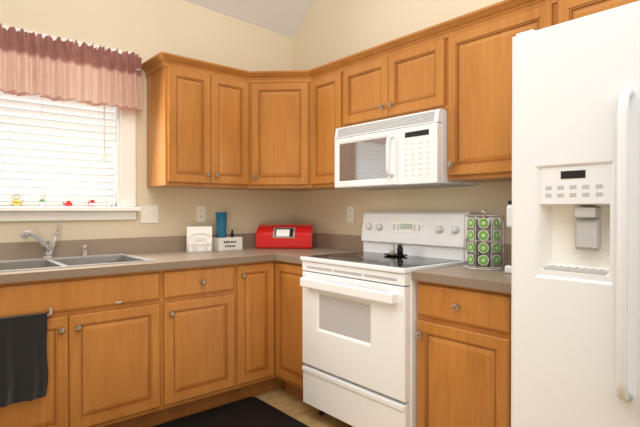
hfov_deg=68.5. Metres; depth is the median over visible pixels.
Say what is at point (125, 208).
window
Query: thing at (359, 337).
stove
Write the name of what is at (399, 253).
spoon rest
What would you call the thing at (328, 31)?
wall
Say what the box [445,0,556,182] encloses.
upper cabinet
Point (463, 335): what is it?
base cabinet
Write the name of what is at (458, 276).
countertop
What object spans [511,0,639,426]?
fridge
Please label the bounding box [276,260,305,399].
base cabinet
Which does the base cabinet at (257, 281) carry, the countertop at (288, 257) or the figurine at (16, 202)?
the countertop at (288, 257)
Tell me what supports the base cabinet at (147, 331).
on the floor
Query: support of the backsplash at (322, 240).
attached to the wall at (328, 31)
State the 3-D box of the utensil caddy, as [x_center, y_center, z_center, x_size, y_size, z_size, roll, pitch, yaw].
[-0.654,0.123,3.305,0.185,0.264,0.106,0,1,-41]
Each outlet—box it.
[196,206,205,221]
[347,206,353,222]
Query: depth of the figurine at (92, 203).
2.83 m
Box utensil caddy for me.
[212,212,241,250]
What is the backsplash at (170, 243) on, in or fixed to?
attached to the wall at (145, 30)
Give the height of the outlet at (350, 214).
0.116 m
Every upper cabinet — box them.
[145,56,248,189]
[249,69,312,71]
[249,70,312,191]
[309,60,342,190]
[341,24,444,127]
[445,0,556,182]
[557,0,638,23]
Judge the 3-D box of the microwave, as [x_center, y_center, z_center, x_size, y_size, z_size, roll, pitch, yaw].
[0.462,-0.338,2.716,0.433,0.375,0.756,0,1,-41]
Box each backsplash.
[0,233,255,259]
[315,233,511,263]
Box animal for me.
[107,199,116,206]
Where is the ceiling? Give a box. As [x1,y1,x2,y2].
[184,0,314,38]
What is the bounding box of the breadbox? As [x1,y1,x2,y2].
[256,223,314,248]
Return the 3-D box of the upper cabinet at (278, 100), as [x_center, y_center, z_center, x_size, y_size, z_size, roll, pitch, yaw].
[-0.255,-0.557,3.416,0.607,0.762,0.608,0,1,-41]
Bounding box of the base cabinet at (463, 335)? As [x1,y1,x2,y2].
[411,276,510,426]
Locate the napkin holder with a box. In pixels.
[186,226,211,251]
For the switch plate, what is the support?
attached to the wall at (145, 30)
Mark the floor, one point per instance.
(289, 404)
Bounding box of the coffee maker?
[505,201,511,273]
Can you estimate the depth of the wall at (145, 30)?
3.13 m
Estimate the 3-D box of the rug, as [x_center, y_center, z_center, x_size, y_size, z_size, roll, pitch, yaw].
[-0.722,1.169,2.322,1.335,0.015,0.632,0,1,-41]
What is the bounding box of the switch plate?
[140,205,157,222]
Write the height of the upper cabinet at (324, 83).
0.762 m
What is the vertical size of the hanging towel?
0.399 m
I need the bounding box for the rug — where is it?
[152,397,308,426]
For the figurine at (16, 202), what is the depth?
2.57 m
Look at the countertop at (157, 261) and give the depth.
2.56 m
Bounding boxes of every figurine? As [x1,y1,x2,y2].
[12,195,23,205]
[40,195,44,205]
[62,201,72,206]
[88,200,95,206]
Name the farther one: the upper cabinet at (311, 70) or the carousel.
the upper cabinet at (311, 70)
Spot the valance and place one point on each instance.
(48, 67)
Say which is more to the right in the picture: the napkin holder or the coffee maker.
the coffee maker
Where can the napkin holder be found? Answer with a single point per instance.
(198, 238)
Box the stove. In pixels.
[300,212,481,426]
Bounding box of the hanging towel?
[0,307,51,406]
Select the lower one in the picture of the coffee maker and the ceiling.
the coffee maker
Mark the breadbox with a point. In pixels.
(284, 236)
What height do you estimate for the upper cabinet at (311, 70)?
0.766 m
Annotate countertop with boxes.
[0,244,323,283]
[276,248,359,263]
[412,264,511,295]
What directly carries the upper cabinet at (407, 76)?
attached to the wall at (328, 31)
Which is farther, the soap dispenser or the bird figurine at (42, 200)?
the soap dispenser
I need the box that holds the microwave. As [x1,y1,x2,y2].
[335,108,478,189]
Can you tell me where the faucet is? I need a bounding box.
[16,220,59,259]
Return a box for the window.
[0,25,140,220]
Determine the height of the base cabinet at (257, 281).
0.876 m
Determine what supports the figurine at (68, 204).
on the window
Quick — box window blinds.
[0,91,115,205]
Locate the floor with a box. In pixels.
[155,386,352,426]
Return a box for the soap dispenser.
[81,245,88,257]
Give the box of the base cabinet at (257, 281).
[240,260,275,399]
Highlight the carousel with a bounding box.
[462,209,504,270]
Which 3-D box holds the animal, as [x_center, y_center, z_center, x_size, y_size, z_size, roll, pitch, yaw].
[-1.290,-0.066,2.909,0.060,0.048,0.021,0,1,-41]
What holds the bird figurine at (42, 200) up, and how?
on the window
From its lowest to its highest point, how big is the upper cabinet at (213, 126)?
0.762 m
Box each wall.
[0,0,292,242]
[293,0,511,244]
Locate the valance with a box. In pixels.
[0,23,141,110]
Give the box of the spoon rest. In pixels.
[384,244,407,256]
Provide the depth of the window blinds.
2.75 m
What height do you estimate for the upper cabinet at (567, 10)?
0.297 m
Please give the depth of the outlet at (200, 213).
3.31 m

